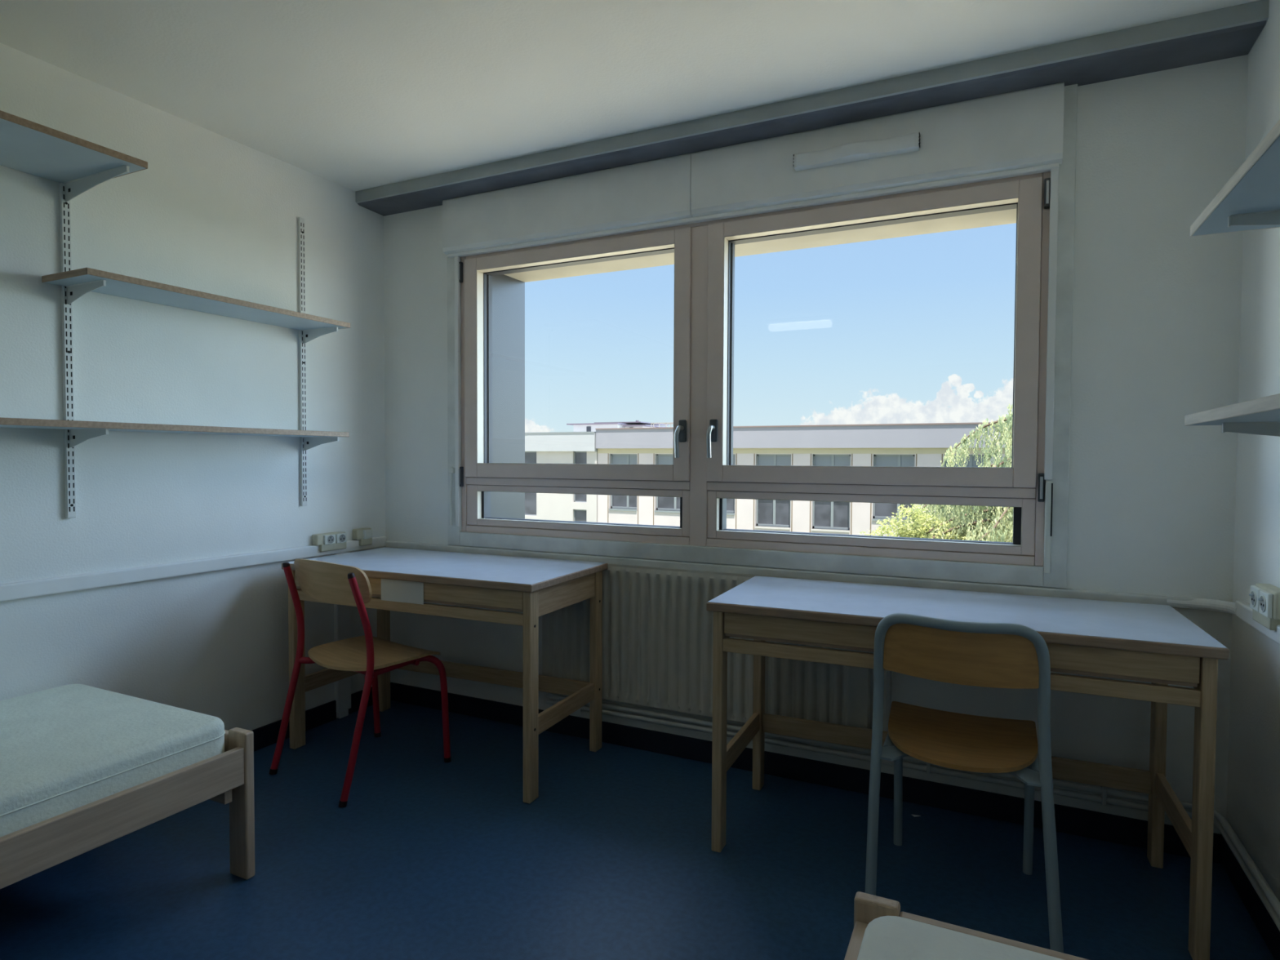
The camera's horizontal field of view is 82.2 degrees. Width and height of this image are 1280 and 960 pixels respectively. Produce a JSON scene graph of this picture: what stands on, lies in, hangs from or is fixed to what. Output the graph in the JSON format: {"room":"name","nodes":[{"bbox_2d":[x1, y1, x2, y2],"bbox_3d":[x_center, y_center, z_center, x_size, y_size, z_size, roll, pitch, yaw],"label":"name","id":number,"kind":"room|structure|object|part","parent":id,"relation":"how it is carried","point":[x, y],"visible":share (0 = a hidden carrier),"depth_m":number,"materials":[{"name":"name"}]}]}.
{"room":"dormitory room","nodes":[
{"label":"dormitory room","id":0,"kind":"room"},
{"bbox_2d":[0,43,385,730],"bbox_3d":[-2.259,-0.075,1.625,0.200,2.378,5.275,1,2,26],"label":"wall","id":1,"kind":"structure","parent":0,"point":[211,212],"depth_m":2.63,"materials":[{"name":"paint"}]},
{"bbox_2d":[58,182,75,518],"bbox_3d":[-1.800,-0.403,2.310,0.015,1.045,0.025,1,2,26],"label":"upright","id":2,"kind":"object","parent":1,"relation":"attached to","point":[64,206],"visible":0.92,"depth_m":2.31,"materials":[{"name":"white metal"}]},
{"bbox_2d":[0,110,147,201],"bbox_3d":[-1.904,-0.889,1.666,0.369,0.075,1.300,1,2,26],"label":"wall shelf","id":3,"kind":"object","parent":1,"relation":"attached to","point":[27,146],"visible":1,"depth_m":2.10,"materials":[{"name":"laminate"}]},
{"bbox_2d":[0,417,349,450],"bbox_3d":[-1.776,-0.134,2.103,0.242,0.075,2.160,1,2,26],"label":"wall shelf","id":4,"kind":"object","parent":1,"relation":"attached to","point":[81,432],"visible":1,"depth_m":2.33,"materials":[{"name":"laminate"}]},
{"bbox_2d":[0,536,386,601],"bbox_3d":[-2.224,0.352,1.459,0.022,0.050,4.586,1,2,26],"label":"cable trunking","id":5,"kind":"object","parent":1,"relation":"attached to","point":[36,588],"depth_m":2.56,"materials":[{"name":"white paint"}]},
{"bbox_2d":[41,267,350,343],"bbox_3d":[-1.511,-0.597,2.633,0.242,0.075,0.972,1,2,26],"label":"wall shelf","id":6,"kind":"object","parent":1,"relation":"attached to","point":[80,282],"visible":1,"depth_m":2.48,"materials":[{"name":"laminate"}]},
{"bbox_2d":[297,217,306,506],"bbox_3d":[-1.421,-0.493,3.090,0.015,1.207,0.025,1,2,26],"label":"upright","id":7,"kind":"object","parent":1,"relation":"attached to","point":[301,253],"visible":0.91,"depth_m":3.08,"materials":[{"name":"white metal"}]},
{"bbox_2d":[252,686,373,751],"bbox_3d":[-2.231,1.076,1.484,0.012,0.086,4.588,1,2,26],"label":"baseboard","id":8,"kind":"structure","parent":1,"relation":"attached to","point":[265,735],"depth_m":3.16,"materials":[{"name":"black plastic"}]},
{"bbox_2d":[311,531,346,551],"bbox_3d":[-1.354,0.270,3.214,0.054,0.076,0.157,1,2,26],"label":"double socket","id":9,"kind":"object","parent":1,"relation":"attached to","point":[336,540],"visible":1,"depth_m":3.19,"materials":[{"name":"beige plastic"}]},
{"bbox_3d":[-1.350,0.259,3.194,0.011,0.040,0.058,1,2,26],"label":"plate","id":10,"kind":"part","parent":9,"relation":"part of","materials":[{"name":"white plastic"}]},
{"bbox_3d":[-1.323,0.257,3.251,0.011,0.040,0.056,1,2,26],"label":"plate","id":11,"kind":"part","parent":9,"relation":"part of","materials":[{"name":"white plastic"}]},
{"bbox_2d":[333,551,351,718],"bbox_3d":[-1.337,0.697,3.298,0.025,0.742,0.075,1,2,26],"label":"trim","id":12,"kind":"structure","parent":1,"relation":"attached to","point":[342,628],"depth_m":3.29,"materials":[{"name":"white paint"}]},
{"bbox_2d":[352,527,372,546],"bbox_3d":[-1.275,0.262,3.382,0.048,0.077,0.087,1,2,26],"label":"socket","id":13,"kind":"object","parent":1,"relation":"attached to","point":[364,535],"visible":1,"depth_m":3.37,"materials":[{"name":"beige plastic"}]},
{"bbox_3d":[-1.256,0.250,3.388,0.011,0.041,0.050,1,2,26],"label":"plate","id":14,"kind":"part","parent":13,"relation":"part of","materials":[{"name":"white plastic"}]},
{"bbox_2d":[0,0,1259,191],"bbox_3d":[-0.695,-1.359,0.830,3.662,0.250,5.275,1,2,26],"label":"ceiling","id":15,"kind":"structure","parent":0,"point":[355,95],"depth_m":2.21,"materials":[{"name":"paint"}]},
{"bbox_2d":[0,700,1275,959],"bbox_3d":[-0.707,1.268,0.909,3.662,0.250,5.275,1,2,26],"label":"floor","id":16,"kind":"structure","parent":0,"point":[427,857],"depth_m":2.06,"materials":[{"name":"blue plastic"}]},
{"bbox_2d":[0,727,254,888],"bbox_3d":[-1.876,0.816,1.299,0.797,0.620,2.040,1,2,26],"label":"bed","id":17,"kind":"object","parent":16,"relation":"on","point":[226,777],"visible":0.59,"depth_m":1.79,"materials":[{"name":"brown wood"}]},
{"bbox_2d":[0,684,225,836],"bbox_3d":[-1.887,0.746,1.304,0.757,0.152,1.966,1,2,26],"label":"mattress","id":18,"kind":"object","parent":17,"relation":"on","point":[66,748],"visible":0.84,"depth_m":1.85,"materials":[{"name":"fabric"}]},
{"bbox_3d":[-1.456,0.847,2.165,0.741,0.060,0.022,1,2,26],"label":"cross rail","id":19,"kind":"part","parent":17,"relation":"part of","materials":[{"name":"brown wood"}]},
{"bbox_3d":[-1.112,0.901,2.050,0.075,0.410,0.028,1,2,26],"label":"leg","id":20,"kind":"part","parent":17,"relation":"part of","materials":[{"name":"brown wood"}]},
{"bbox_2d":[269,558,451,807],"bbox_3d":[-1.047,0.687,2.760,0.464,0.802,0.475,1,2,35],"label":"chair","id":21,"kind":"object","parent":16,"relation":"on","point":[367,655],"visible":1,"depth_m":2.70,"materials":[{"name":"brown wood"}]},
{"bbox_3d":[-1.322,0.699,2.749,0.024,0.766,0.138,1,2,35],"label":"leg","id":22,"kind":"part","parent":21,"relation":"part of","materials":[{"name":"red metal"}]},
{"bbox_3d":[-1.127,0.366,2.643,0.454,0.153,0.065,1,2,35],"label":"backrest","id":23,"kind":"part","parent":21,"relation":"part of","materials":[{"name":"brown wood"}]},
{"bbox_3d":[-1.176,0.865,2.919,0.076,0.420,0.366,1,2,35],"label":"leg","id":24,"kind":"part","parent":21,"relation":"part of","materials":[{"name":"red metal"}]},
{"bbox_3d":[-0.971,0.708,2.503,0.041,0.766,0.136,1,2,35],"label":"leg","id":25,"kind":"part","parent":21,"relation":"part of","materials":[{"name":"red metal"}]},
{"bbox_3d":[-1.026,0.662,2.789,0.438,0.036,0.360,1,2,35],"label":"seat","id":26,"kind":"part","parent":21,"relation":"part of","materials":[{"name":"brown wood"}]},
{"bbox_3d":[-0.860,0.873,2.699,0.076,0.420,0.366,1,2,35],"label":"leg","id":27,"kind":"part","parent":21,"relation":"part of","materials":[{"name":"red metal"}]},
{"bbox_2d":[281,546,608,803],"bbox_3d":[-0.779,0.706,2.948,1.168,0.750,0.568,1,2,24],"label":"desk","id":28,"kind":"object","parent":16,"relation":"on","point":[534,587],"visible":0.85,"depth_m":2.76,"materials":[{"name":"brown wood"}]},
{"bbox_3d":[-1.382,0.717,2.956,0.030,0.723,0.056,1,2,24],"label":"leg","id":29,"kind":"part","parent":28,"relation":"part of","materials":[{"name":"brown wood"}]},
{"bbox_3d":[-1.185,0.704,3.394,0.030,0.723,0.056,1,2,24],"label":"leg","id":30,"kind":"part","parent":28,"relation":"part of","materials":[{"name":"brown wood"}]},
{"bbox_2d":[381,578,423,604],"bbox_3d":[-0.873,0.408,2.693,0.199,0.082,0.002,1,2,24],"label":"paper label","id":31,"kind":"object","parent":28,"relation":"attached to","point":[393,590],"visible":1,"depth_m":2.69,"materials":[{"name":"white paper"}]},
{"bbox_3d":[-0.796,0.394,2.897,1.070,0.062,0.432,1,2,24],"label":"drawer","id":32,"kind":"part","parent":28,"relation":"part of","materials":[{"name":"brown wood"}]},
{"bbox_3d":[-0.882,0.466,2.709,1.076,0.038,0.020,1,2,24],"label":"rail","id":33,"kind":"part","parent":28,"relation":"part of","materials":[{"name":"brown wood"}]},
{"bbox_3d":[-0.373,0.735,2.504,0.030,0.723,0.056,1,2,24],"label":"leg","id":34,"kind":"part","parent":28,"relation":"part of","materials":[{"name":"brown wood"}]},
{"bbox_3d":[-0.273,0.417,2.713,0.018,0.099,0.424,1,2,24],"label":"panel","id":35,"kind":"part","parent":28,"relation":"part of","materials":[{"name":"brown wood"}]},
{"bbox_3d":[-0.176,0.722,2.942,0.030,0.723,0.056,1,2,24],"label":"leg","id":36,"kind":"part","parent":28,"relation":"part of","materials":[{"name":"brown wood"}]},
{"bbox_2d":[865,613,1063,952],"bbox_3d":[0.866,0.730,1.955,0.446,0.782,0.447,1,2,26],"label":"chair","id":37,"kind":"object","parent":16,"relation":"on","point":[968,653],"visible":0.98,"depth_m":1.86,"materials":[{"name":"blue metal"}]},
{"bbox_3d":[0.603,0.908,1.900,0.028,0.426,0.110,1,2,26],"label":"leg","id":38,"kind":"part","parent":37,"relation":"part of","materials":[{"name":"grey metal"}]},
{"bbox_3d":[0.727,0.908,2.108,0.024,0.412,0.302,1,2,26],"label":"leg","id":39,"kind":"part","parent":37,"relation":"part of","materials":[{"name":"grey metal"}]},
{"bbox_3d":[0.795,0.437,1.837,0.360,0.142,0.040,1,2,26],"label":"backrest","id":40,"kind":"part","parent":37,"relation":"part of","materials":[{"name":"brown wood"}]},
{"bbox_3d":[0.795,0.523,1.833,0.417,0.362,0.084,1,2,26],"label":"frame","id":41,"kind":"part","parent":37,"relation":"part of","materials":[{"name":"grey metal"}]},
{"bbox_3d":[0.851,0.692,1.964,0.379,0.039,0.368,1,2,26],"label":"seat","id":42,"kind":"part","parent":37,"relation":"part of","materials":[{"name":"brown wood"}]},
{"bbox_3d":[1.042,0.914,1.955,0.024,0.412,0.302,1,2,26],"label":"leg","id":43,"kind":"part","parent":37,"relation":"part of","materials":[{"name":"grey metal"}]},
{"bbox_3d":[0.967,0.915,1.724,0.028,0.426,0.115,0,2,7],"label":"leg","id":44,"kind":"part","parent":37,"relation":"part of","materials":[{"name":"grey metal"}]},
{"bbox_2d":[844,891,1088,959],"bbox_3d":[0.287,0.858,0.218,0.775,0.620,2.040,1,2,26],"label":"bed","id":45,"kind":"object","parent":16,"relation":"on","point":[867,907],"visible":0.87,"depth_m":1.24,"materials":[{"name":"brown wood"}]},
{"bbox_3d":[-0.048,0.840,0.380,0.022,0.102,1.984,1,2,26],"label":"rail","id":46,"kind":"part","parent":45,"relation":"part of","materials":[{"name":"brown wood"}]},
{"bbox_3d":[0.410,0.931,1.278,0.075,0.410,0.028,1,2,26],"label":"leg","id":47,"kind":"part","parent":45,"relation":"part of","materials":[{"name":"brown wood"}]},
{"bbox_2d":[857,915,1064,959],"bbox_3d":[0.289,0.810,0.220,0.719,0.109,1.952,1,2,26],"label":"mattress","id":48,"kind":"object","parent":45,"relation":"on","point":[885,937],"visible":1,"depth_m":1.15,"materials":[{"name":"white fabric"}]},
{"bbox_2d":[706,575,1229,959],"bbox_3d":[0.870,0.737,2.162,1.243,0.750,0.538,1,2,24],"label":"desk","id":49,"kind":"object","parent":16,"relation":"on","point":[1157,645],"visible":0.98,"depth_m":2.05,"materials":[{"name":"brown wood"}]},
{"bbox_3d":[0.239,0.747,2.200,0.030,0.723,0.056,1,2,24],"label":"leg","id":50,"kind":"part","parent":49,"relation":"part of","materials":[{"name":"brown wood"}]},
{"bbox_3d":[0.424,0.735,2.610,0.030,0.723,0.056,1,2,24],"label":"leg","id":51,"kind":"part","parent":49,"relation":"part of","materials":[{"name":"brown wood"}]},
{"bbox_3d":[0.772,0.496,1.937,1.151,0.038,0.020,1,2,24],"label":"rail","id":52,"kind":"part","parent":49,"relation":"part of","materials":[{"name":"brown wood"}]},
{"bbox_3d":[0.853,0.425,2.114,1.145,0.062,0.408,1,2,24],"label":"drawer","id":53,"kind":"part","parent":49,"relation":"part of","materials":[{"name":"brown wood"}]},
{"bbox_3d":[1.500,0.754,2.125,0.030,0.723,0.056,1,2,24],"label":"leg","id":54,"kind":"part","parent":49,"relation":"part of","materials":[{"name":"brown wood"}]},
{"bbox_3d":[1.315,0.766,1.715,0.030,0.723,0.056,1,2,24],"label":"leg","id":55,"kind":"part","parent":49,"relation":"part of","materials":[{"name":"brown wood"}]},
{"bbox_2d":[355,0,1269,834],"bbox_3d":[0.309,-0.104,2.951,3.262,2.378,0.645,1,2,26],"label":"wall","id":56,"kind":"structure","parent":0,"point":[1157,306],"depth_m":2.23,"materials":[{"name":"paint"}]},
{"bbox_2d":[448,466,455,525],"bbox_3d":[-0.850,0.072,3.316,0.024,0.265,0.024,1,2,26],"label":"shutter crank","id":57,"kind":"object","parent":56,"relation":"attached to","point":[451,470],"visible":1,"depth_m":3.31,"materials":[{"name":"white plastic"}]},
{"bbox_3d":[-0.852,0.039,3.313,0.013,0.200,0.009,-1,2,-42],"label":"rod","id":58,"kind":"part","parent":57,"relation":"part of","materials":[{"name":"white plastic"}]},
{"bbox_2d":[542,564,871,728],"bbox_3d":[0.216,0.627,2.823,1.392,0.564,0.042,1,2,26],"label":"radiator","id":59,"kind":"object","parent":56,"relation":"attached to","point":[658,626],"visible":0.51,"depth_m":2.84,"materials":[{"name":"metal"}]},
{"bbox_2d":[608,564,866,583],"bbox_3d":[0.195,0.349,2.825,1.342,0.008,0.024,1,2,26],"label":"grille","id":60,"kind":"object","parent":59,"relation":"attached to","point":[613,567],"depth_m":2.82,"materials":[{"name":"metal"}]},
{"bbox_2d":[442,81,1064,257],"bbox_3d":[0.211,-1.103,2.773,2.408,0.250,0.048,1,2,26],"label":"box","id":61,"kind":"object","parent":56,"relation":"attached to","point":[1018,133],"visible":0.98,"depth_m":2.63,"materials":[{"name":"white paint"}]},
{"bbox_3d":[-0.336,-1.121,3.038,1.191,0.236,0.048,1,2,26],"label":"panel","id":62,"kind":"part","parent":61,"relation":"part of","materials":[{"name":"white paint"}]},
{"bbox_2d":[793,132,919,171],"bbox_3d":[0.723,-1.109,2.475,0.413,0.055,0.041,1,2,26],"label":"air vent","id":63,"kind":"object","parent":61,"relation":"attached to","point":[855,151],"visible":1,"depth_m":2.46,"materials":[{"name":"white paint"}]},
{"bbox_3d":[0.748,-1.100,2.512,1.215,0.236,0.048,1,2,26],"label":"panel","id":64,"kind":"part","parent":61,"relation":"part of","materials":[{"name":"white paint"}]},
{"bbox_2d":[447,84,1077,588],"bbox_3d":[0.333,-0.467,3.006,2.448,1.558,0.588,1,2,26],"label":"window","id":65,"kind":"structure","parent":56,"relation":"attached to","point":[491,478],"depth_m":2.76,"materials":[{"name":"beige"}]},
{"bbox_3d":[-0.676,-0.369,3.576,0.007,1.262,0.389,1,2,26],"label":"reveal panel","id":66,"kind":"part","parent":65,"relation":"part of","materials":[{"name":"white paint"}]},
{"bbox_3d":[-0.281,-0.491,3.089,1.086,0.971,0.084,1,2,26],"label":"sash","id":67,"kind":"part","parent":65,"relation":"part of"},
{"bbox_3d":[-0.280,0.120,3.114,1.086,0.181,0.068,1,2,26],"label":"fixed light frame","id":68,"kind":"part","parent":65,"relation":"part of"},
{"bbox_3d":[0.149,-0.147,2.806,0.025,0.124,0.051,1,2,26],"label":"handle","id":69,"kind":"part","parent":65,"relation":"part of","materials":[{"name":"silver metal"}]},
{"bbox_3d":[0.164,-0.189,2.828,0.032,0.085,0.012,1,2,26],"label":"handle plate","id":70,"kind":"part","parent":65,"relation":"part of","materials":[{"name":"grey plastic"}]},
{"bbox_3d":[0.265,-0.145,2.751,0.022,0.124,0.051,1,2,26],"label":"handle","id":71,"kind":"part","parent":65,"relation":"part of","materials":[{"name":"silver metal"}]},
{"bbox_3d":[0.278,-0.187,2.772,0.032,0.085,0.012,1,2,26],"label":"handle plate","id":72,"kind":"part","parent":65,"relation":"part of","materials":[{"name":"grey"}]},
{"bbox_3d":[0.367,-0.992,3.052,2.317,0.024,0.389,1,2,26],"label":"soffit panel","id":73,"kind":"part","parent":65,"relation":"part of","materials":[{"name":"beige paint"}]},
{"bbox_3d":[0.771,0.141,2.604,1.109,0.181,0.068,1,2,26],"label":"fixed light frame","id":74,"kind":"part","parent":65,"relation":"part of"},
{"bbox_3d":[0.771,-0.471,2.579,1.109,0.971,0.084,1,2,26],"label":"sash","id":75,"kind":"part","parent":65,"relation":"part of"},
{"bbox_2d":[1044,481,1053,573],"bbox_3d":[1.274,0.148,2.291,0.020,0.287,0.017,1,2,26],"label":"strap","id":76,"kind":"object","parent":65,"relation":"attached to","point":[1049,485],"visible":1,"depth_m":2.29,"materials":[{"name":"white fabric"}]},
{"bbox_2d":[390,682,1222,863],"bbox_3d":[0.235,1.046,2.843,3.262,0.086,0.012,1,2,26],"label":"baseboard","id":77,"kind":"structure","parent":56,"relation":"attached to","point":[1132,832],"depth_m":2.60,"materials":[{"name":"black plastic"}]},
{"bbox_2d":[546,693,1279,930],"bbox_3d":[-0.322,1.006,0.617,2.321,0.051,4.499,1,2,26],"label":"pipe","id":78,"kind":"object","parent":56,"relation":"attached to","point":[1270,901],"visible":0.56,"depth_m":2.36,"materials":[{"name":"grey metal"}]},
{"bbox_2d":[1226,0,1279,902],"bbox_3d":[0.856,-0.016,0.115,0.200,2.378,5.275,1,2,26],"label":"wall","id":79,"kind":"structure","parent":0,"point":[1253,787],"depth_m":1.92,"materials":[{"name":"paint"}]},
{"bbox_2d":[1166,595,1279,644],"bbox_3d":[0.637,0.409,0.085,0.166,0.052,4.609,1,2,26],"label":"trim","id":80,"kind":"structure","parent":79,"relation":"attached to","point":[1242,610],"depth_m":2.02,"materials":[{"name":"white paint"}]},
{"bbox_2d":[1184,393,1279,436],"bbox_3d":[0.799,-0.061,0.575,0.299,0.075,1.655,1,2,26],"label":"wall shelf","id":81,"kind":"object","parent":79,"relation":"attached to","point":[1259,416],"visible":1,"depth_m":1.19,"materials":[{"name":"laminate"}]},
{"bbox_2d":[1190,119,1279,236],"bbox_3d":[0.800,-0.413,0.563,0.299,0.075,1.652,1,2,26],"label":"wall shelf","id":82,"kind":"object","parent":79,"relation":"attached to","point":[1250,200],"visible":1,"depth_m":1.17,"materials":[{"name":"laminate"}]},
{"bbox_2d":[1221,835,1279,959],"bbox_3d":[0.693,1.131,0.066,0.012,0.086,4.588,1,2,26],"label":"baseboard","id":83,"kind":"structure","parent":79,"relation":"attached to","point":[1265,925],"depth_m":1.88,"materials":[{"name":"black plastic"}]},
{"bbox_2d":[1248,582,1279,630],"bbox_3d":[1.510,0.305,1.766,0.054,0.093,0.150,1,2,26],"label":"double socket","id":84,"kind":"object","parent":79,"relation":"attached to","point":[1264,598],"visible":1,"depth_m":1.74,"materials":[{"name":"beige plastic"}]},
{"bbox_3d":[1.515,0.292,1.804,0.011,0.057,0.065,1,2,26],"label":"plate","id":85,"kind":"part","parent":84,"relation":"part of","materials":[{"name":"white plastic"}]},
{"bbox_3d":[1.484,0.294,1.740,0.011,0.057,0.064,1,2,26],"label":"plate","id":86,"kind":"part","parent":84,"relation":"part of","materials":[{"name":"white plastic"}]},
{"label":"outside","id":87,"kind":"structure","parent":0,"visible":0},
{"bbox_3d":[19.267,3.583,45.943,120.000,0.200,66.000,1,2,26],"label":"lawn","id":88,"kind":"structure","parent":87,"visible":0},
{"bbox_2d":[524,431,597,522],"bbox_3d":[-2.318,1.133,32.867,7.480,6.090,12.180,1,2,26],"label":"building","id":89,"kind":"structure","parent":88,"relation":"on","point":[543,447],"depth_m":26.45,"materials":[{"name":"grey paint"}]},
{"bbox_3d":[-4.186,0.126,27.291,0.870,2.300,0.010,1,2,26],"label":"pane","id":90,"kind":"part","parent":89,"relation":"part of","materials":[{"name":"grey glass"}]},
{"bbox_3d":[-2.111,1.915,26.334,0.480,1.640,0.010,1,2,26],"label":"pane","id":91,"kind":"part","parent":89,"relation":"part of","materials":[{"name":"grey glass"}]},
{"bbox_3d":[-2.102,-0.114,26.273,0.480,1.740,0.010,1,2,26],"label":"pane","id":92,"kind":"part","parent":89,"relation":"part of","materials":[{"name":"grey glass"}]},
{"bbox_2d":[566,420,668,431],"bbox_3d":[-0.717,-2.108,31.744,3.470,0.830,3.700,1,2,26],"label":"penthouse","id":93,"kind":"object","parent":89,"relation":"on","point":[588,427],"visible":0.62,"depth_m":30.51,"materials":[{"name":"grey"}]},
{"bbox_2d":[595,422,1011,541],"bbox_3d":[8.728,1.234,27.548,17.000,6.095,12.170,1,2,26],"label":"apartment building","id":94,"kind":"structure","parent":88,"relation":"on","point":[917,445],"depth_m":22.73,"materials":[{"name":"beige paint"}]},
{"bbox_3d":[-0.572,1.035,25.529,1.080,0.060,0.150,1,2,26],"label":"sill","id":95,"kind":"part","parent":94,"relation":"part of","materials":[{"name":"grey"}]},
{"bbox_3d":[-0.520,0.048,25.599,0.980,1.810,0.010,1,2,26],"label":"pane","id":96,"kind":"part","parent":94,"relation":"part of","materials":[{"name":"grey glass"}]},
{"bbox_2d":[612,455,637,464],"bbox_3d":[-0.523,-0.477,25.571,0.980,0.759,0.013,1,2,26],"label":"blind","id":97,"kind":"object","parent":94,"relation":"hanging from","point":[630,460],"depth_m":25.56,"materials":[{"name":"grey"}]},
{"bbox_2d":[650,422,673,427],"bbox_3d":[1.327,-1.961,29.467,2.100,0.690,1.080,1,2,26],"label":"railing","id":98,"kind":"object","parent":94,"relation":"on","point":[671,423],"visible":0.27,"depth_m":29.20,"materials":[{"name":"grey metal"}]},
{"bbox_3d":[1.134,-2.253,29.024,1.570,0.040,0.030,1,2,26],"label":"rail","id":99,"kind":"part","parent":98,"relation":"part of","materials":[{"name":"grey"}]},
{"bbox_2d":[657,455,673,464],"bbox_3d":[1.082,-0.416,24.793,1.030,0.820,0.013,1,2,26],"label":"window","id":100,"kind":"structure","parent":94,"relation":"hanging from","point":[662,460],"depth_m":24.88,"materials":[{"name":"grey"}]},
{"bbox_3d":[1.034,1.066,24.751,1.130,0.060,0.150,1,2,26],"label":"sill","id":101,"kind":"part","parent":94,"relation":"part of","materials":[{"name":"grey concrete"}]},
{"bbox_3d":[1.086,0.079,24.820,1.030,1.810,0.010,1,2,26],"label":"pane","id":102,"kind":"part","parent":94,"relation":"part of","materials":[{"name":"grey glass"}]},
{"bbox_3d":[2.674,0.109,24.050,0.920,1.810,0.010,1,2,26],"label":"pane","id":103,"kind":"part","parent":94,"relation":"part of","materials":[{"name":"grey glass"}]},
{"bbox_3d":[4.206,1.511,23.224,1.135,0.060,0.150,1,2,26],"label":"sill","id":104,"kind":"part","parent":94,"relation":"part of","materials":[{"name":"white concrete"}]},
{"bbox_3d":[4.259,0.331,23.287,1.035,2.195,0.010,1,2,26],"label":"pane","id":105,"kind":"part","parent":94,"relation":"part of","materials":[{"name":"grey glass"}]},
{"bbox_2d":[758,455,790,465],"bbox_3d":[4.257,-0.550,23.249,1.035,0.431,0.013,1,2,26],"label":"window","id":106,"kind":"structure","parent":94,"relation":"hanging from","point":[762,460],"depth_m":23.22,"materials":[{"name":"grey"}]},
{"bbox_3d":[5.830,1.542,22.436,1.145,0.060,0.150,1,2,26],"label":"sill","id":107,"kind":"part","parent":94,"relation":"part of","materials":[{"name":"white concrete"}]},
{"bbox_3d":[5.883,0.362,22.500,1.045,2.195,0.010,1,2,26],"label":"pane","id":108,"kind":"part","parent":94,"relation":"part of","materials":[{"name":"grey glass"}]},
{"bbox_2d":[814,456,849,466],"bbox_3d":[5.881,-0.546,22.461,1.045,0.378,0.013,1,2,26],"label":"blind","id":109,"kind":"object","parent":94,"relation":"hanging from","point":[819,460],"depth_m":22.43,"materials":[{"name":"grey"}]},
{"bbox_3d":[7.458,1.188,21.636,1.162,0.060,0.150,1,2,26],"label":"sill","id":110,"kind":"part","parent":94,"relation":"part of","materials":[{"name":"grey concrete"}]},
{"bbox_3d":[7.511,0.201,21.706,1.062,1.810,0.010,1,2,26],"label":"pane","id":111,"kind":"part","parent":94,"relation":"part of","materials":[{"name":"grey glass"}]},
{"bbox_2d":[875,456,913,466],"bbox_3d":[7.507,-0.267,21.679,1.062,0.874,0.013,1,2,26],"label":"blind","id":112,"kind":"object","parent":94,"relation":"hanging from","point":[880,460],"depth_m":21.66,"materials":[{"name":"grey"}]},
{"bbox_2d":[946,456,984,466],"bbox_3d":[9.239,-0.304,20.838,1.020,0.734,0.013,1,2,26],"label":"blind","id":113,"kind":"object","parent":94,"relation":"hanging from","point":[971,462],"depth_m":20.74,"materials":[{"name":"grey"}]},
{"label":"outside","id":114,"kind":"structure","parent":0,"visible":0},
{"bbox_3d":[2.027,4.571,10.418,120.000,0.200,13.000,1,2,26],"label":"ground","id":115,"kind":"structure","parent":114,"visible":0},
{"bbox_2d":[859,503,972,540],"bbox_3d":[5.005,2.636,13.931,2.573,4.471,2.996,-1,2,-25],"label":"leafy tree","id":116,"kind":"object","parent":115,"relation":"on","point":[903,531],"visible":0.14,"depth_m":13.72,"materials":[{"name":"green plant"}]},
{"bbox_2d":[906,404,1013,542],"bbox_3d":[8.068,1.436,14.018,7.864,6.252,8.026,1,2,33],"label":"weeping willow","id":117,"kind":"object","parent":115,"relation":"on","point":[998,522],"visible":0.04,"depth_m":13.65,"materials":[{"name":"green plant"}]}
]}

